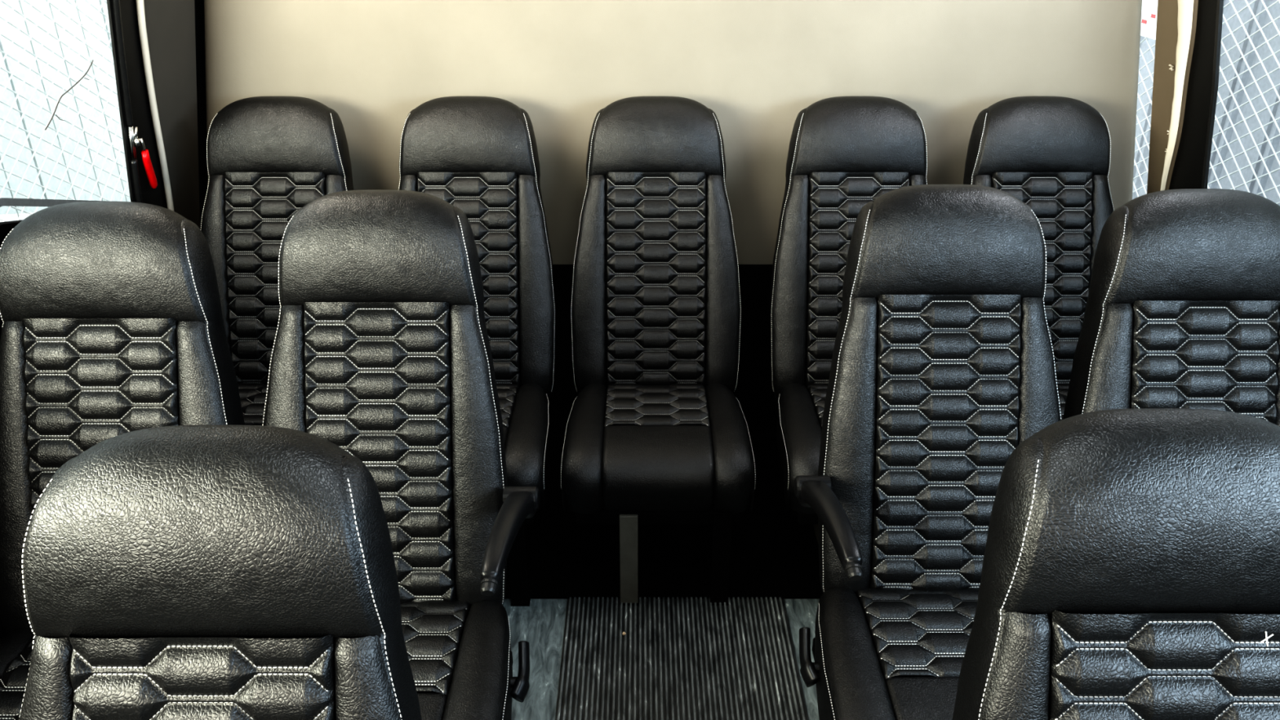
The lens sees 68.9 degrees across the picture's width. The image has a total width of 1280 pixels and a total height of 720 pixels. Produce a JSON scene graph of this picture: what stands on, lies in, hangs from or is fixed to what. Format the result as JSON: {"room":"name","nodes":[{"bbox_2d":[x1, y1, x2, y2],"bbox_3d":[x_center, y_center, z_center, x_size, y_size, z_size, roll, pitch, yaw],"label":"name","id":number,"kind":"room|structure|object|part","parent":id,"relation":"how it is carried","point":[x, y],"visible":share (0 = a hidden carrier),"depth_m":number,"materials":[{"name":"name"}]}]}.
{"room":"vehicle interior","nodes":[
{"label":"vehicle interior","id":0,"kind":"room"},
{"bbox_2d":[0,219,22,638],"bbox_3d":[-1.367,0.767,0.978,0.137,1.060,4.450,0,27,0],"label":"wall","id":1,"kind":"structure","parent":0,"point":[6,228],"depth_m":1.94,"materials":[{"name":"black carpet"}]},
{"bbox_2d":[0,0,142,207],"bbox_3d":[-1.243,0.003,0.575,0.216,1.153,3.824,0,27,0],"label":"window","id":2,"kind":"structure","parent":1,"relation":"in","point":[116,3],"depth_m":2.25,"materials":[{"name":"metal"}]},
{"bbox_3d":[-1.311,0.368,0.703,0.042,0.170,3.720,0,27,0],"label":"frame","id":3,"kind":"part","parent":2,"relation":"part of","materials":[{"name":"metal"}]},
{"bbox_2d":[106,0,167,208],"bbox_3d":[-1.256,-0.732,2.208,0.276,1.420,0.800,0,27,0],"label":"trim","id":4,"kind":"structure","parent":1,"relation":"attached to","point":[140,108],"depth_m":2.37,"materials":[{"name":"black plastic"}]},
{"bbox_2d":[133,126,157,188],"bbox_3d":[-1.290,-0.526,2.435,0.029,0.180,0.086,-4,27,-7],"label":"handle","id":5,"kind":"object","parent":1,"relation":"attached to","point":[147,162],"visible":0.98,"depth_m":2.42,"materials":[{"name":"red plastic"}]},
{"bbox_3d":[-1.280,-0.548,2.406,0.007,0.057,0.033,-15,31,-27],"label":"lever","id":6,"kind":"part","parent":5,"relation":"part of","materials":[{"name":"metal"}]},
{"bbox_2d":[136,0,174,211],"bbox_3d":[-1.256,-0.816,2.374,0.336,1.424,0.074,16,31,28],"label":"trim","id":7,"kind":"structure","parent":1,"relation":"attached to","point":[140,3],"depth_m":2.43,"materials":[{"name":"white plastic"}]},
{"bbox_2d":[135,0,199,228],"bbox_3d":[-1.270,-0.861,2.462,0.332,1.420,0.310,0,27,0],"label":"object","id":8,"kind":"structure","parent":1,"relation":"attached to","point":[170,24],"depth_m":2.56,"materials":[{"name":"plastic"}]},
{"bbox_2d":[502,599,819,719],"bbox_3d":[0.060,1.246,1.249,3.120,0.040,4.500,0,27,0],"label":"floor","id":9,"kind":"structure","parent":0,"point":[541,624],"depth_m":2.29,"materials":[{"name":"plastic"}]},
{"bbox_2d":[0,201,244,719],"bbox_3d":[-0.972,0.380,1.643,0.473,1.148,0.784,0,27,0],"label":"passenger seat","id":10,"kind":"object","parent":9,"relation":"on","point":[113,325],"visible":0.39,"depth_m":1.67,"materials":[{"name":"black leather"}]},
{"bbox_3d":[-0.972,0.551,1.646,0.272,0.052,0.268,0,27,0],"label":"quilted seat panel","id":11,"kind":"part","parent":10,"relation":"part of","materials":[{"name":"black leather"}]},
{"bbox_3d":[-0.972,0.236,1.715,0.272,0.600,0.220,0,27,0],"label":"quilted panel","id":12,"kind":"part","parent":10,"relation":"part of","materials":[{"name":"black leather"}]},
{"bbox_3d":[-0.775,0.150,1.763,0.055,0.784,0.333,-6,28,-12],"label":"panel","id":13,"kind":"part","parent":10,"relation":"part of","materials":[{"name":"black leather"}]},
{"bbox_2d":[18,424,422,719],"bbox_3d":[-0.456,0.739,0.935,0.473,1.148,0.784,0,27,0],"label":"passenger seat","id":14,"kind":"object","parent":9,"relation":"on","point":[208,571],"visible":1,"depth_m":0.95,"materials":[{"name":"black leather"}]},
{"bbox_3d":[-0.652,0.509,1.054,0.055,0.784,0.333,6,28,12],"label":"panel","id":15,"kind":"part","parent":14,"relation":"part of","materials":[{"name":"black leather"}]},
{"bbox_3d":[-0.456,0.595,1.007,0.272,0.600,0.220,0,27,0],"label":"quilted panel","id":16,"kind":"part","parent":14,"relation":"part of","materials":[{"name":"black leather"}]},
{"bbox_3d":[-0.260,0.509,1.054,0.055,0.784,0.333,-6,28,-12],"label":"panel","id":17,"kind":"part","parent":14,"relation":"part of","materials":[{"name":"black leather"}]},
{"bbox_2d":[262,189,539,719],"bbox_3d":[-0.459,0.347,1.708,0.536,1.148,0.784,0,27,0],"label":"passenger seat","id":18,"kind":"object","parent":9,"relation":"on","point":[381,353],"visible":0.55,"depth_m":1.74,"materials":[{"name":"black leather"}]},
{"bbox_3d":[-0.690,0.117,1.828,0.055,0.784,0.333,6,28,12],"label":"panel","id":19,"kind":"part","parent":18,"relation":"part of","materials":[{"name":"black leather"}]},
{"bbox_3d":[-0.493,0.203,1.780,0.272,0.600,0.220,0,27,0],"label":"quilted panel","id":20,"kind":"part","parent":18,"relation":"part of","materials":[{"name":"black leather"}]},
{"bbox_3d":[-0.463,0.673,1.539,0.272,0.161,0.178,0,27,0],"label":"seat panel","id":21,"kind":"part","parent":18,"relation":"part of","materials":[{"name":"black leather"}]},
{"bbox_3d":[-0.463,0.518,1.711,0.272,0.052,0.268,0,27,0],"label":"quilted seat panel","id":22,"kind":"part","parent":18,"relation":"part of","materials":[{"name":"black leather"}]},
{"bbox_3d":[-0.296,0.117,1.828,0.055,0.784,0.333,-6,28,-12],"label":"panel","id":23,"kind":"part","parent":18,"relation":"part of","materials":[{"name":"black leather"}]},
{"bbox_3d":[-0.241,0.617,1.667,0.017,0.143,0.421,-2,27,-3],"label":"seat panel","id":24,"kind":"part","parent":18,"relation":"part of","materials":[{"name":"black leather"}]},
{"bbox_3d":[-0.225,0.308,1.630,0.050,0.108,0.311,1,27,2],"label":"armrest","id":25,"kind":"part","parent":18,"relation":"part of","materials":[{"name":"black plastic"}]},
{"bbox_3d":[-0.220,0.577,1.731,0.033,0.079,0.108,0,27,0],"label":"recline lever","id":26,"kind":"part","parent":18,"relation":"part of","materials":[{"name":"black plastic"}]},
{"bbox_2d":[555,596,808,719],"bbox_3d":[0.093,1.420,0.852,0.565,0.008,3.535,0,27,0],"label":"floor mat","id":27,"kind":"object","parent":9,"relation":"on","point":[676,659],"visible":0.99,"depth_m":2.23,"materials":[{"name":"plastic"}]},
{"bbox_2d":[794,184,1061,719],"bbox_3d":[0.561,0.331,1.740,0.526,1.148,0.784,0,27,0],"label":"passenger seat","id":28,"kind":"object","parent":9,"relation":"on","point":[942,365],"visible":0.83,"depth_m":1.77,"materials":[{"name":"black leather"}]},
{"bbox_3d":[0.317,0.561,1.763,0.033,0.079,0.108,0,27,0],"label":"recline lever","id":29,"kind":"part","parent":28,"relation":"part of","materials":[{"name":"black plastic"}]},
{"bbox_3d":[0.338,0.601,1.699,0.017,0.143,0.421,2,27,3],"label":"seat panel","id":30,"kind":"part","parent":28,"relation":"part of","materials":[{"name":"black leather"}]},
{"bbox_3d":[0.332,0.292,1.662,0.050,0.108,0.311,-1,27,-2],"label":"armrest","id":31,"kind":"part","parent":28,"relation":"part of","materials":[{"name":"black plastic"}]},
{"bbox_3d":[0.394,0.101,1.860,0.055,0.784,0.333,6,28,12],"label":"panel","id":32,"kind":"part","parent":28,"relation":"part of","materials":[{"name":"black leather"}]},
{"bbox_3d":[0.560,0.502,1.743,0.272,0.052,0.268,0,27,0],"label":"quilted seat panel","id":33,"kind":"part","parent":28,"relation":"part of","materials":[{"name":"black leather"}]},
{"bbox_3d":[0.560,0.657,1.571,0.272,0.161,0.178,0,27,0],"label":"seat panel","id":34,"kind":"part","parent":28,"relation":"part of","materials":[{"name":"black leather"}]},
{"bbox_3d":[0.590,0.187,1.812,0.272,0.600,0.220,0,27,0],"label":"quilted panel","id":35,"kind":"part","parent":28,"relation":"part of","materials":[{"name":"black leather"}]},
{"bbox_3d":[0.786,0.101,1.860,0.055,0.784,0.333,-6,28,-12],"label":"panel","id":36,"kind":"part","parent":28,"relation":"part of","materials":[{"name":"black leather"}]},
{"bbox_2d":[952,408,1279,719],"bbox_3d":[0.580,0.723,0.967,0.473,1.148,0.784,0,27,0],"label":"passenger seat","id":37,"kind":"object","parent":9,"relation":"on","point":[1131,568],"visible":1,"depth_m":0.99,"materials":[{"name":"black leather"}]},
{"bbox_3d":[0.384,0.493,1.087,0.055,0.784,0.333,6,28,12],"label":"panel","id":38,"kind":"part","parent":37,"relation":"part of","materials":[{"name":"black leather"}]},
{"bbox_3d":[0.580,0.579,1.039,0.272,0.600,0.220,0,27,0],"label":"quilted panel","id":39,"kind":"part","parent":37,"relation":"part of","materials":[{"name":"black leather"}]},
{"bbox_2d":[1062,188,1279,426],"bbox_3d":[1.063,0.344,1.714,0.473,1.148,0.784,0,27,0],"label":"passenger seat","id":40,"kind":"object","parent":9,"relation":"on","point":[1182,310],"visible":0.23,"depth_m":1.74,"materials":[{"name":"black leather"}]},
{"bbox_3d":[0.867,0.114,1.834,0.055,0.784,0.333,6,28,12],"label":"panel","id":41,"kind":"part","parent":40,"relation":"part of","materials":[{"name":"black leather"}]},
{"bbox_3d":[1.063,0.200,1.787,0.272,0.600,0.220,0,27,0],"label":"quilted panel","id":42,"kind":"part","parent":40,"relation":"part of","materials":[{"name":"black leather"}]},
{"bbox_2d":[204,0,1142,264],"bbox_3d":[0.075,-0.691,2.789,2.950,2.020,0.100,0,27,0],"label":"wall","id":43,"kind":"structure","parent":0,"point":[757,64],"depth_m":2.65,"materials":[{"name":"beige paint"}]},
{"bbox_2d":[194,0,207,229],"bbox_3d":[-1.181,-0.697,2.802,0.529,2.020,0.152,0,27,0],"label":"trim","id":44,"kind":"structure","parent":43,"relation":"attached to","point":[199,4],"depth_m":2.75,"materials":[{"name":"black plastic"}]},
{"bbox_2d":[547,264,778,430],"bbox_3d":[0.068,-0.030,3.056,2.947,0.600,0.018,0,27,0],"label":"baseboard","id":45,"kind":"structure","parent":43,"relation":"attached to","point":[753,392],"depth_m":3.05,"materials":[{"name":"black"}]},
{"bbox_2d":[504,430,822,599],"bbox_3d":[0.080,0.330,2.768,2.920,0.220,0.862,0,27,0],"label":"trim","id":46,"kind":"structure","parent":43,"relation":"attached to","point":[772,554],"depth_m":2.60,"materials":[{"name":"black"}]},
{"bbox_2d":[200,96,353,425],"bbox_3d":[-0.991,-0.052,2.495,0.473,1.148,0.784,0,27,0],"label":"passenger seat","id":47,"kind":"object","parent":46,"relation":"on","point":[268,157],"visible":0.44,"depth_m":2.52,"materials":[{"name":"black leather"}]},
{"bbox_3d":[-1.188,-0.282,2.614,0.055,0.784,0.333,6,28,12],"label":"panel","id":48,"kind":"part","parent":47,"relation":"part of","materials":[{"name":"black leather"}]},
{"bbox_3d":[-0.991,0.119,2.498,0.272,0.052,0.268,0,27,0],"label":"quilted seat panel","id":49,"kind":"part","parent":47,"relation":"part of","materials":[{"name":"black leather"}]},
{"bbox_3d":[-0.991,-0.196,2.567,0.272,0.600,0.220,0,27,0],"label":"quilted panel","id":50,"kind":"part","parent":47,"relation":"part of","materials":[{"name":"black leather"}]},
{"bbox_3d":[-0.794,-0.282,2.614,0.055,0.784,0.333,-6,28,-12],"label":"panel","id":51,"kind":"part","parent":47,"relation":"part of","materials":[{"name":"black leather"}]},
{"bbox_2d":[398,96,555,606],"bbox_3d":[-0.469,-0.052,2.495,0.473,1.148,0.784,0,27,0],"label":"passenger seat","id":52,"kind":"object","parent":46,"relation":"on","point":[478,155],"visible":0.4,"depth_m":2.52,"materials":[{"name":"black leather"}]},
{"bbox_3d":[-0.665,-0.282,2.614,0.055,0.784,0.333,6,28,12],"label":"panel","id":53,"kind":"part","parent":52,"relation":"part of","materials":[{"name":"black leather"}]},
{"bbox_3d":[-0.469,-0.196,2.567,0.272,0.600,0.220,0,27,0],"label":"quilted panel","id":54,"kind":"part","parent":52,"relation":"part of","materials":[{"name":"black leather"}]},
{"bbox_3d":[-0.469,0.274,2.326,0.272,0.161,0.178,0,27,0],"label":"seat panel","id":55,"kind":"part","parent":52,"relation":"part of","materials":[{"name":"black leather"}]},
{"bbox_3d":[-0.469,0.119,2.498,0.272,0.052,0.268,0,27,0],"label":"quilted seat panel","id":56,"kind":"part","parent":52,"relation":"part of","materials":[{"name":"black leather"}]},
{"bbox_3d":[-0.309,0.542,2.585,0.048,0.006,0.400,0,27,0],"label":"foot plate","id":57,"kind":"part","parent":52,"relation":"part of","materials":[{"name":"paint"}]},
{"bbox_3d":[-0.273,-0.282,2.614,0.055,0.784,0.333,-6,28,-12],"label":"panel","id":58,"kind":"part","parent":52,"relation":"part of","materials":[{"name":"black leather"}]},
{"bbox_3d":[-0.247,0.218,2.454,0.017,0.143,0.421,-2,27,-3],"label":"seat panel","id":59,"kind":"part","parent":52,"relation":"part of","materials":[{"name":"black leather"}]},
{"bbox_2d":[560,96,755,605],"bbox_3d":[0.044,-0.052,2.495,0.473,1.148,0.784,0,27,0],"label":"passenger seat","id":60,"kind":"object","parent":46,"relation":"on","point":[655,311],"visible":1,"depth_m":2.52,"materials":[{"name":"black leather"}]},
{"bbox_3d":[-0.178,0.218,2.454,0.017,0.143,0.421,2,27,3],"label":"seat panel","id":61,"kind":"part","parent":60,"relation":"part of","materials":[{"name":"black leather"}]},
{"bbox_3d":[-0.152,-0.282,2.614,0.055,0.784,0.333,6,28,12],"label":"panel","id":62,"kind":"part","parent":60,"relation":"part of","materials":[{"name":"black leather"}]},
{"bbox_3d":[-0.028,0.542,2.585,0.048,0.006,0.400,0,27,0],"label":"foot plate","id":63,"kind":"part","parent":60,"relation":"part of","materials":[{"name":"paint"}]},
{"bbox_3d":[0.044,-0.196,2.567,0.272,0.600,0.220,0,27,0],"label":"quilted panel","id":64,"kind":"part","parent":60,"relation":"part of","materials":[{"name":"black leather"}]},
{"bbox_3d":[0.044,0.119,2.498,0.272,0.052,0.268,0,27,0],"label":"quilted seat panel","id":65,"kind":"part","parent":60,"relation":"part of","materials":[{"name":"black leather"}]},
{"bbox_3d":[0.044,0.274,2.326,0.272,0.161,0.178,0,27,0],"label":"seat panel","id":66,"kind":"part","parent":60,"relation":"part of","materials":[{"name":"black leather"}]},
{"bbox_3d":[0.204,0.542,2.585,0.048,0.006,0.400,0,27,0],"label":"foot plate","id":67,"kind":"part","parent":60,"relation":"part of","materials":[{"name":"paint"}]},
{"bbox_3d":[0.240,-0.282,2.614,0.055,0.784,0.333,-6,28,-12],"label":"panel","id":68,"kind":"part","parent":60,"relation":"part of","materials":[{"name":"black leather"}]},
{"bbox_3d":[0.266,0.218,2.454,0.017,0.143,0.421,-2,27,-3],"label":"seat panel","id":69,"kind":"part","parent":60,"relation":"part of","materials":[{"name":"black leather"}]},
{"bbox_2d":[768,96,927,547],"bbox_3d":[0.596,-0.052,2.495,0.473,1.148,0.784,0,27,0],"label":"passenger seat","id":70,"kind":"object","parent":46,"relation":"on","point":[845,153],"visible":0.31,"depth_m":2.52,"materials":[{"name":"black leather"}]},
{"bbox_3d":[0.374,0.218,2.454,0.017,0.143,0.421,2,27,3],"label":"seat panel","id":71,"kind":"part","parent":70,"relation":"part of","materials":[{"name":"black leather"}]},
{"bbox_3d":[0.400,-0.282,2.614,0.055,0.784,0.333,6,28,12],"label":"panel","id":72,"kind":"part","parent":70,"relation":"part of","materials":[{"name":"black leather"}]},
{"bbox_3d":[0.596,0.119,2.498,0.272,0.052,0.268,0,27,0],"label":"quilted seat panel","id":73,"kind":"part","parent":70,"relation":"part of","materials":[{"name":"black leather"}]},
{"bbox_3d":[0.596,-0.196,2.567,0.272,0.600,0.220,0,27,0],"label":"quilted panel","id":74,"kind":"part","parent":70,"relation":"part of","materials":[{"name":"black leather"}]},
{"bbox_3d":[0.792,-0.282,2.614,0.055,0.784,0.333,-6,28,-12],"label":"panel","id":75,"kind":"part","parent":70,"relation":"part of","materials":[{"name":"black leather"}]},
{"bbox_2d":[963,96,1113,420],"bbox_3d":[1.092,-0.052,2.495,0.473,1.148,0.784,0,27,0],"label":"passenger seat","id":76,"kind":"object","parent":46,"relation":"on","point":[1051,153],"visible":0.2,"depth_m":2.52,"materials":[{"name":"black leather"}]},
{"bbox_3d":[0.895,-0.282,2.614,0.055,0.784,0.333,6,28,12],"label":"panel","id":77,"kind":"part","parent":76,"relation":"part of","materials":[{"name":"black leather"}]},
{"bbox_3d":[1.092,-0.196,2.567,0.272,0.600,0.220,0,27,0],"label":"quilted panel","id":78,"kind":"part","parent":76,"relation":"part of","materials":[{"name":"black leather"}]},
{"bbox_3d":[1.092,0.119,2.498,0.272,0.052,0.268,0,27,0],"label":"quilted seat panel","id":79,"kind":"part","parent":76,"relation":"part of","materials":[{"name":"black leather"}]},
{"bbox_3d":[1.288,-0.282,2.614,0.055,0.784,0.333,-6,28,-12],"label":"panel","id":80,"kind":"part","parent":76,"relation":"part of","materials":[{"name":"black leather"}]},
{"bbox_3d":[0.000,1.040,2.770,14.000,0.050,14.000,0,27,0],"label":"ground","id":81,"kind":"structure","parent":0,"visible":0},
{"bbox_2d":[0,0,130,222],"bbox_3d":[-2.200,-0.464,2.586,0.080,2.800,7.032,0,27,0],"label":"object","id":82,"kind":"object","parent":81,"relation":"on","point":[9,31],"visible":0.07,"depth_m":3.46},
{"bbox_2d":[0,0,130,222],"bbox_3d":[-2.030,-0.255,2.506,0.066,2.500,5.756,0,27,0],"label":"fence","id":83,"kind":"object","parent":81,"relation":"on","point":[11,107],"visible":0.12,"depth_m":3.22,"materials":[{"name":"white metal"}]},
{"bbox_2d":[44,59,93,130],"bbox_3d":[-1.991,-0.933,3.268,0.014,0.165,0.394,0,27,0],"label":"twig","id":84,"kind":"object","parent":83,"relation":"attached to","point":[92,60],"visible":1,"depth_m":3.23,"materials":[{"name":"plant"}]},
{"bbox_2d":[1132,0,1279,205],"bbox_3d":[2.292,-0.702,3.054,0.015,2.800,8.082,0,27,0],"label":"window","id":85,"kind":"structure","parent":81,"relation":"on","point":[1270,31],"depth_m":3.55,"materials":[{"name":"clear glass"}]},
{"bbox_2d":[1132,0,1279,204],"bbox_3d":[2.030,-0.255,2.506,0.065,2.500,5.756,0,27,0],"label":"fence","id":86,"kind":"object","parent":81,"relation":"on","point":[1268,173],"visible":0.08,"depth_m":3.10,"materials":[{"name":"white metal"}]},
{"bbox_2d":[1140,0,1157,39],"bbox_3d":[1.982,-1.342,3.647,0.012,0.145,0.480,0,27,0],"label":"sign","id":87,"kind":"object","parent":86,"relation":"attached to","point":[1149,7],"visible":0.22,"depth_m":3.63,"materials":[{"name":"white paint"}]},
{"bbox_3d":[1.542,0.860,1.025,0.097,0.850,4.450,0,27,0],"label":"wall","id":88,"kind":"structure","parent":0,"visible":0},
{"bbox_2d":[1146,0,1198,193],"bbox_3d":[1.407,-0.852,2.444,0.292,1.420,0.179,0,27,0],"label":"trim","id":89,"kind":"structure","parent":88,"relation":"attached to","point":[1166,29],"depth_m":2.53,"materials":[{"name":"brown plastic"}]},
{"bbox_2d":[1168,0,1217,189],"bbox_3d":[1.411,-0.714,2.172,0.276,1.420,0.720,0,27,0],"label":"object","id":90,"kind":"structure","parent":88,"relation":"attached to","point":[1187,173],"depth_m":2.41,"materials":[{"name":"black plastic"}]},
{"bbox_2d":[1201,0,1223,188],"bbox_3d":[1.401,0.004,0.558,0.221,1.140,3.792,0,27,0],"label":"window","id":91,"kind":"structure","parent":88,"relation":"in","point":[1220,2],"depth_m":2.32,"materials":[{"name":"rubber"}]}
]}

